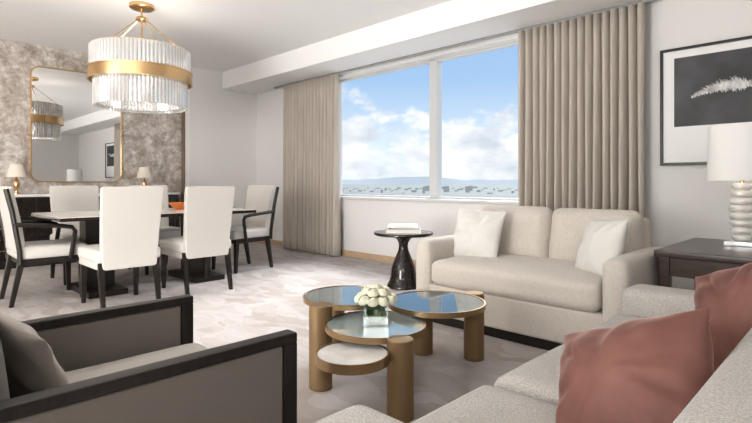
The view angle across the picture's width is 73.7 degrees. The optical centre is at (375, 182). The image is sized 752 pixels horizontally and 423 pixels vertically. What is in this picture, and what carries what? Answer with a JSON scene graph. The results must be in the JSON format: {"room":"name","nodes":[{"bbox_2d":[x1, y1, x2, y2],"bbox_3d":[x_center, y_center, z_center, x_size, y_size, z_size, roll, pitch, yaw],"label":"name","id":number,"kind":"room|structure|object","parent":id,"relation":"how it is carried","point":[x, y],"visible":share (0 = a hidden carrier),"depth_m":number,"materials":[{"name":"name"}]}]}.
{"room":"living room","nodes":[
{"label":"living room","id":0,"kind":"room"},
{"bbox_2d":[0,39,181,227],"bbox_3d":[-5.652,-0.405,5.875,0.300,2.910,6.800,0,0,45],"label":"wall","id":1,"kind":"structure","parent":0,"point":[152,125],"depth_m":7.36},
{"bbox_2d":[30,66,121,181],"bbox_3d":[-4.206,-0.795,7.096,0.031,1.570,1.150,0,0,45],"label":"wall mirror","id":2,"kind":"object","parent":1,"relation":"attached to","point":[76,122],"visible":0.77,"depth_m":7.04,"materials":[{"name":"gold metal"}]},
{"bbox_2d":[182,68,184,201],"bbox_3d":[-3.130,-0.405,8.147,0.090,2.910,0.022,0,0,45],"label":"trim","id":3,"kind":"structure","parent":1,"relation":"attached to","point":[183,92],"depth_m":8.12,"materials":[{"name":"white paint"}]},
{"bbox_2d":[185,67,256,225],"bbox_3d":[-2.743,-0.405,8.644,0.540,2.910,1.230,0,0,45],"label":"wall","id":4,"kind":"structure","parent":0,"point":[220,124],"depth_m":8.39,"materials":[{"name":"white paint"}]},
{"bbox_2d":[0,0,450,71],"bbox_3d":[-1.364,-1.910,2.531,11.100,0.100,8.480,0,0,45],"label":"ceiling","id":5,"kind":"structure","parent":0,"point":[217,35],"depth_m":5.88,"materials":[{"name":"white paint"}]},
{"bbox_2d":[86,1,192,99],"bbox_3d":[-2.446,-1.320,5.234,1.000,1.080,1.000,0,0,45],"label":"chandelier","id":6,"kind":"object","parent":5,"relation":"hanging from","point":[96,70],"visible":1,"depth_m":5.17,"materials":[{"name":"gold metal"}]},
{"bbox_2d":[222,0,662,93],"bbox_3d":[1.331,-1.720,5.013,10.360,0.280,0.660,0,0,45],"label":"soffit","id":7,"kind":"structure","parent":5,"relation":"attached to","point":[452,22],"depth_m":5.64,"materials":[{"name":"white paint"}]},
{"bbox_2d":[274,0,656,88],"bbox_3d":[0.356,-1.566,6.260,5.700,0.028,0.030,0,0,45],"label":"track","id":8,"kind":"object","parent":7,"relation":"attached to","point":[639,1],"visible":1,"depth_m":5.52,"materials":[{"name":"grey metal"}]},
{"bbox_2d":[283,74,340,255],"bbox_3d":[-0.994,-0.256,7.590,1.325,2.583,0.170,0,0,45],"label":"curtain","id":9,"kind":"object","parent":8,"relation":"hanging from","point":[311,108],"visible":1,"depth_m":7.48,"materials":[{"name":"beige fabric"}]},
{"bbox_2d":[518,2,645,217],"bbox_3d":[1.893,-0.256,4.731,1.212,2.583,0.166,0,0,45],"label":"curtain","id":10,"kind":"object","parent":8,"relation":"hanging from","point":[581,80],"visible":0.71,"depth_m":4.66,"materials":[{"name":"beige fabric"}]},
{"bbox_2d":[0,242,547,422],"bbox_3d":[-1.364,1.100,2.531,11.100,0.100,8.480,0,0,45],"label":"floor","id":11,"kind":"structure","parent":0,"point":[263,299],"depth_m":4.10,"materials":[{"name":"carpet"}]},
{"bbox_2d":[0,186,86,307],"bbox_3d":[-3.052,0.540,4.564,0.606,1.020,0.644,0,0,45],"label":"armchair","id":12,"kind":"object","parent":11,"relation":"on","point":[23,253],"visible":0.94,"depth_m":4.39,"materials":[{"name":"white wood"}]},
{"bbox_2d":[49,186,98,284],"bbox_3d":[-3.228,0.540,5.501,0.628,1.020,0.520,0,0,45],"label":"dining chair","id":13,"kind":"object","parent":11,"relation":"on","point":[62,198],"visible":0.3,"depth_m":5.61,"materials":[{"name":"white fabric"}]},
{"bbox_2d":[0,192,179,269],"bbox_3d":[-4.015,0.595,6.899,0.537,0.910,2.470,0,0,45],"label":"sideboard","id":14,"kind":"object","parent":11,"relation":"on","point":[27,204],"visible":0.14,"depth_m":6.29,"materials":[{"name":"brown wood"}]},
{"bbox_2d":[6,164,26,193],"bbox_3d":[-4.552,-0.048,6.347,0.216,0.375,0.216,0,0,45],"label":"table lamp","id":15,"kind":"object","parent":14,"relation":"on","point":[15,170],"visible":0.89,"depth_m":6.30,"materials":[{"name":"beige fabric"}]},
{"bbox_2d":[137,167,151,184],"bbox_3d":[-3.447,-0.048,7.463,0.216,0.375,0.216,0,0,45],"label":"table lamp","id":16,"kind":"object","parent":14,"relation":"on","point":[143,172],"visible":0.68,"depth_m":7.40,"materials":[{"name":"beige fabric"}]},
{"bbox_2d":[78,186,163,307],"bbox_3d":[-2.219,0.540,4.363,0.628,1.020,0.520,0,0,45],"label":"dining chair","id":17,"kind":"object","parent":11,"relation":"on","point":[130,217],"visible":0.97,"depth_m":4.17,"materials":[{"name":"white fabric"}]},
{"bbox_2d":[31,208,255,298],"bbox_3d":[-2.361,0.671,5.234,1.080,0.757,1.880,0,0,45],"label":"dining table","id":18,"kind":"object","parent":11,"relation":"on","point":[89,220],"visible":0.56,"depth_m":4.82,"materials":[{"name":"brown wood"}]},
{"bbox_2d":[168,202,183,209],"bbox_3d":[-2.172,0.255,5.554,0.250,0.077,0.250,0,0,45],"label":"bowl","id":19,"kind":"object","parent":18,"relation":"on","point":[176,205],"visible":0.76,"depth_m":5.48,"materials":[{"name":"orange ceramic"}]},
{"bbox_2d":[0,294,296,422],"bbox_3d":[-0.781,0.649,1.365,0.700,0.802,0.911,0,0,45],"label":"armchair","id":20,"kind":"object","parent":11,"relation":"on","point":[138,362],"visible":0.98,"depth_m":1.33,"materials":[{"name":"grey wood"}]},
{"bbox_2d":[0,345,9,400],"bbox_3d":[-0.992,0.451,1.152,0.572,0.404,0.214,0,0,45],"label":"cushion","id":21,"kind":"object","parent":20,"relation":"on","point":[4,392],"depth_m":1.03,"materials":[{"name":"grey fabric"}]},
{"bbox_2d":[0,312,68,397],"bbox_3d":[-0.973,0.475,1.334,0.525,0.527,0.313,0,0,18],"label":"throw pillow","id":22,"kind":"object","parent":20,"relation":"on","point":[31,365],"visible":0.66,"depth_m":1.21,"materials":[{"name":"beige fabric"}]},
{"bbox_2d":[65,343,208,383],"bbox_3d":[-0.743,0.673,1.403,0.596,0.188,0.802,0,0,45],"label":"seat cushion","id":23,"kind":"object","parent":20,"relation":"on","point":[77,369],"depth_m":1.66,"materials":[{"name":"grey fabric"}]},
{"bbox_2d":[127,185,180,274],"bbox_3d":[-2.658,0.540,6.077,0.628,1.020,0.520,0,0,45],"label":"dining chair","id":24,"kind":"object","parent":11,"relation":"on","point":[165,230],"visible":0.3,"depth_m":6.13,"materials":[{"name":"white fabric"}]},
{"bbox_2d":[159,186,234,294],"bbox_3d":[-1.777,0.540,4.980,0.628,1.020,0.520,0,0,45],"label":"dining chair","id":25,"kind":"object","parent":11,"relation":"on","point":[208,210],"visible":1,"depth_m":4.79,"materials":[{"name":"white fabric"}]},
{"bbox_2d":[211,185,278,273],"bbox_3d":[-1.633,0.540,6.177,0.606,1.020,0.645,0,0,38],"label":"armchair","id":26,"kind":"object","parent":11,"relation":"on","point":[255,226],"visible":0.8,"depth_m":6.20,"materials":[{"name":"white fabric"}]},
{"bbox_2d":[303,285,376,391],"bbox_3d":[-0.187,0.836,2.789,0.532,0.428,0.561,0,0,45],"label":"coffee table","id":27,"kind":"object","parent":11,"relation":"on","point":[324,303],"visible":0.64,"depth_m":2.55,"materials":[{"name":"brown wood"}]},
{"bbox_2d":[315,310,425,422],"bbox_3d":[-0.043,0.872,2.402,0.565,0.356,0.683,0,0,45],"label":"coffee table","id":28,"kind":"object","parent":11,"relation":"on","point":[360,350],"visible":0.94,"depth_m":2.21,"materials":[{"name":"gold metal"}]},
{"bbox_2d":[366,304,385,322],"bbox_3d":[-0.001,0.641,2.495,0.124,0.112,0.124,0,0,0],"label":"vase","id":29,"kind":"object","parent":28,"relation":"on","point":[377,314],"visible":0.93,"depth_m":2.45,"materials":[{"name":"clear glass"}]},
{"bbox_2d":[354,293,365,306],"bbox_3d":[-0.073,0.585,2.485,0.091,0.111,0.090,0,0,-40],"label":"rose","id":30,"kind":"object","parent":29,"relation":"in","point":[356,298],"visible":0.56,"depth_m":2.47,"materials":[{"name":"beige plant"}]},
{"bbox_2d":[358,295,368,308],"bbox_3d":[-0.053,0.585,2.444,0.061,0.097,0.094,0,0,45],"label":"rose","id":31,"kind":"object","parent":29,"relation":"on","point":[362,301],"visible":0.95,"depth_m":2.42,"materials":[{"name":"beige plant"}]},
{"bbox_2d":[361,286,370,296],"bbox_3d":[-0.042,0.552,2.484,0.084,0.102,0.077,0,0,-43],"label":"rose","id":32,"kind":"object","parent":29,"relation":"in","point":[364,291],"visible":0.8,"depth_m":2.46,"materials":[{"name":"beige plant"}]},
{"bbox_2d":[367,296,378,308],"bbox_3d":[-0.013,0.585,2.423,0.089,0.110,0.091,0,0,39],"label":"rose","id":33,"kind":"object","parent":29,"relation":"in","point":[373,301],"visible":1,"depth_m":2.40,"materials":[{"name":"beige plant"}]},
{"bbox_2d":[367,288,378,296],"bbox_3d":[-0.012,0.552,2.454,0.077,0.102,0.084,0,0,43],"label":"rose","id":34,"kind":"object","parent":29,"relation":"in","point":[372,292],"visible":0.96,"depth_m":2.43,"materials":[{"name":"beige plant"}]},
{"bbox_2d":[370,283,380,289],"bbox_3d":[-0.001,0.539,2.495,0.060,0.075,0.062,0,0,45],"label":"rose","id":35,"kind":"object","parent":29,"relation":"in","point":[377,286],"visible":0.61,"depth_m":2.48,"materials":[{"name":"beige plant"}]},
{"bbox_2d":[378,296,388,308],"bbox_3d":[0.032,0.585,2.430,0.079,0.106,0.092,0,0,-42],"label":"rose","id":36,"kind":"object","parent":29,"relation":"on","point":[383,300],"visible":1,"depth_m":2.40,"materials":[{"name":"beige plant"}]},
{"bbox_2d":[378,287,388,296],"bbox_3d":[0.030,0.552,2.465,0.085,0.092,0.062,0,0,45],"label":"rose","id":37,"kind":"object","parent":29,"relation":"in","point":[383,291],"visible":0.94,"depth_m":2.44,"materials":[{"name":"beige plant"}]},
{"bbox_2d":[385,294,395,307],"bbox_3d":[0.064,0.585,2.462,0.092,0.105,0.078,0,0,42],"label":"rose","id":38,"kind":"object","parent":29,"relation":"in","point":[392,300],"visible":0.85,"depth_m":2.44,"materials":[{"name":"beige plant"}]},
{"bbox_2d":[374,230,432,289],"bbox_3d":[0.278,0.772,5.072,0.600,0.556,0.600,0,0,45],"label":"pedestal table","id":39,"kind":"object","parent":11,"relation":"on","point":[403,271],"visible":0.95,"depth_m":4.97,"materials":[{"name":"black polished marble"}]},
{"bbox_2d":[386,227,420,233],"bbox_3d":[0.278,0.477,5.043,0.340,0.034,0.260,0,0,5],"label":"book","id":40,"kind":"object","parent":39,"relation":"on","point":[388,230],"visible":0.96,"depth_m":4.92,"materials":[{"name":"white paper"}]},
{"bbox_2d":[389,226,419,229],"bbox_3d":[0.285,0.452,5.050,0.300,0.016,0.240,0,0,-1],"label":"book","id":41,"kind":"object","parent":40,"relation":"on","point":[417,227],"visible":0.69,"depth_m":4.93,"materials":[{"name":"grey paper"}]},
{"bbox_2d":[388,223,416,227],"bbox_3d":[0.271,0.431,5.050,0.280,0.026,0.220,0,0,9],"label":"book","id":42,"kind":"object","parent":41,"relation":"on","point":[391,225],"visible":1,"depth_m":4.96,"materials":[{"name":"white paper"}]},
{"bbox_2d":[388,289,485,361],"bbox_3d":[0.361,0.852,2.844,0.578,0.396,0.656,0,0,45],"label":"coffee table","id":43,"kind":"object","parent":11,"relation":"on","point":[426,304],"visible":0.88,"depth_m":2.92,"materials":[{"name":"gold metal"}]},
{"bbox_2d":[313,284,751,422],"bbox_3d":[0.848,0.698,1.412,0.901,0.705,2.040,0,0,45],"label":"sofa","id":44,"kind":"object","parent":11,"relation":"on","point":[528,393],"visible":0.43,"depth_m":1.28,"materials":[{"name":"grey fabric"}]},
{"bbox_2d":[411,385,556,422],"bbox_3d":[0.364,0.685,1.121,0.622,0.213,0.523,0,0,45],"label":"seat cushion","id":45,"kind":"object","parent":44,"relation":"on","point":[486,403],"depth_m":1.29,"materials":[{"name":"grey fabric"}]},
{"bbox_2d":[494,344,564,405],"bbox_3d":[0.749,0.685,1.510,0.621,0.213,0.523,0,0,45],"label":"seat cushion","id":46,"kind":"object","parent":44,"relation":"on","point":[538,378],"depth_m":1.52,"materials":[{"name":"grey fabric"}]},
{"bbox_2d":[590,315,641,329],"bbox_3d":[1.133,0.685,1.899,0.621,0.212,0.523,0,0,45],"label":"seat cushion","id":47,"kind":"object","parent":44,"relation":"on","point":[619,319],"depth_m":2.13,"materials":[{"name":"grey fabric"}]},
{"bbox_2d":[555,308,713,422],"bbox_3d":[0.569,0.474,1.123,0.414,0.535,0.504,0,0,-41],"label":"throw pillow","id":48,"kind":"object","parent":44,"relation":"on","point":[644,370],"visible":0.94,"depth_m":1.07,"materials":[{"name":"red fabric"}]},
{"bbox_2d":[694,263,751,371],"bbox_3d":[1.064,0.390,1.395,0.352,0.546,0.520,0,0,-22],"label":"throw pillow","id":49,"kind":"object","parent":44,"relation":"on","point":[727,294],"visible":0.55,"depth_m":1.40,"materials":[{"name":"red fabric"}]},
{"bbox_2d":[416,205,662,350],"bbox_3d":[1.157,0.616,3.629,1.550,0.868,0.953,0,0,45],"label":"loveseat","id":50,"kind":"object","parent":11,"relation":"on","point":[535,294],"visible":0.67,"depth_m":3.35,"materials":[{"name":"beige fabric"}]},
{"bbox_2d":[454,208,505,256],"bbox_3d":[0.792,0.405,3.929,0.431,0.466,0.305,0,0,39],"label":"throw pillow","id":51,"kind":"object","parent":50,"relation":"on","point":[477,233],"visible":0.87,"depth_m":3.85,"materials":[{"name":"white fabric"}]},
{"bbox_2d":[432,253,601,312],"bbox_3d":[1.098,0.668,3.570,1.239,0.225,0.786,0,0,45],"label":"seat cushion","id":52,"kind":"object","parent":50,"relation":"on","point":[547,283],"depth_m":3.28,"materials":[{"name":"beige fabric"}]},
{"bbox_2d":[481,205,553,257],"bbox_3d":[1.116,0.405,4.036,0.632,0.446,0.274,0,0,45],"label":"cushion","id":53,"kind":"object","parent":50,"relation":"on","point":[526,230],"depth_m":3.86,"materials":[{"name":"beige fabric"}]},
{"bbox_2d":[549,208,643,261],"bbox_3d":[1.566,0.405,3.594,0.632,0.445,0.275,0,0,45],"label":"cushion","id":54,"kind":"object","parent":50,"relation":"on","point":[567,226],"depth_m":3.57,"materials":[{"name":"beige fabric"}]},
{"bbox_2d":[575,219,628,275],"bbox_3d":[1.440,0.420,3.218,0.315,0.467,0.429,0,0,-12],"label":"throw pillow","id":55,"kind":"object","parent":50,"relation":"on","point":[602,241],"visible":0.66,"depth_m":3.12,"materials":[{"name":"white fabric"}]},
{"bbox_2d":[654,238,751,286],"bbox_3d":[2.303,0.725,3.038,0.860,0.650,0.960,0,0,45],"label":"end table","id":56,"kind":"object","parent":11,"relation":"on","point":[692,258],"visible":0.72,"depth_m":2.93,"materials":[{"name":"brown wood"}]},
{"bbox_2d":[707,123,751,240],"bbox_3d":[2.338,0.018,3.201,0.380,0.765,0.380,0,0,45],"label":"table lamp","id":57,"kind":"object","parent":56,"relation":"on","point":[729,148],"visible":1,"depth_m":3.10,"materials":[{"name":"white fabric"}]},
{"bbox_2d":[257,0,751,289],"bbox_3d":[1.531,-0.405,5.456,11.100,2.910,0.250,0,0,45],"label":"wall","id":58,"kind":"structure","parent":0,"point":[681,205],"depth_m":4.37,"materials":[{"name":"white paint"}]},
{"bbox_2d":[257,239,415,266],"bbox_3d":[1.558,1.008,5.242,10.360,0.085,0.016,0,0,45],"label":"baseboard","id":59,"kind":"structure","parent":58,"relation":"attached to","point":[362,255],"depth_m":6.96,"materials":[{"name":"beige wood"}]},
{"bbox_2d":[339,42,517,204],"bbox_3d":[0.795,-0.652,6.135,4.100,1.775,0.240,0,0,45],"label":"window","id":60,"kind":"structure","parent":58,"relation":"in","point":[435,66],"depth_m":6.24,"materials":[{"name":"grey"}]},
{"bbox_2d":[660,35,751,165],"bbox_3d":[2.843,-0.645,3.954,1.080,0.990,0.040,0,0,45],"label":"framed picture","id":61,"kind":"object","parent":58,"relation":"attached to","point":[703,86],"visible":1,"depth_m":4.12,"materials":[{"name":"black paper"}]},
{"bbox_2d":[674,47,751,126],"bbox_3d":[2.842,-0.765,3.953,0.870,0.580,0.003,0,0,45],"label":"print","id":62,"kind":"object","parent":61,"relation":"attached to","point":[712,87],"depth_m":4.06,"materials":[{"name":"black paper"}]},
{"label":"outside","id":63,"kind":"structure","parent":0,"visible":0},
{"bbox_2d":[342,184,517,197],"bbox_3d":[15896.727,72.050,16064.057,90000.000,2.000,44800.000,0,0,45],"label":"ground","id":64,"kind":"structure","parent":63,"point":[506,193],"depth_m":4749.43,"materials":[{"name":"white snow"}]},
{"bbox_2d":[342,177,517,184],"bbox_3d":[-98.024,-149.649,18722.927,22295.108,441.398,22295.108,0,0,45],"label":"hills","id":65,"kind":"structure","parent":64,"relation":"on","point":[393,180],"depth_m":8883.94,"materials":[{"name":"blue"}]},
{"bbox_2d":[444,186,448,191],"bbox_3d":[556.135,48.050,3960.396,43.092,46.000,17.823,0,0,11],"label":"building","id":66,"kind":"structure","parent":64,"relation":"on","point":[446,188],"depth_m":3951.86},
{"bbox_2d":[465,186,469,191],"bbox_3d":[691.575,48.050,3787.426,32.580,46.000,16.132,0,0,5],"label":"building","id":67,"kind":"structure","parent":64,"relation":"on","point":[467,188],"depth_m":3779.19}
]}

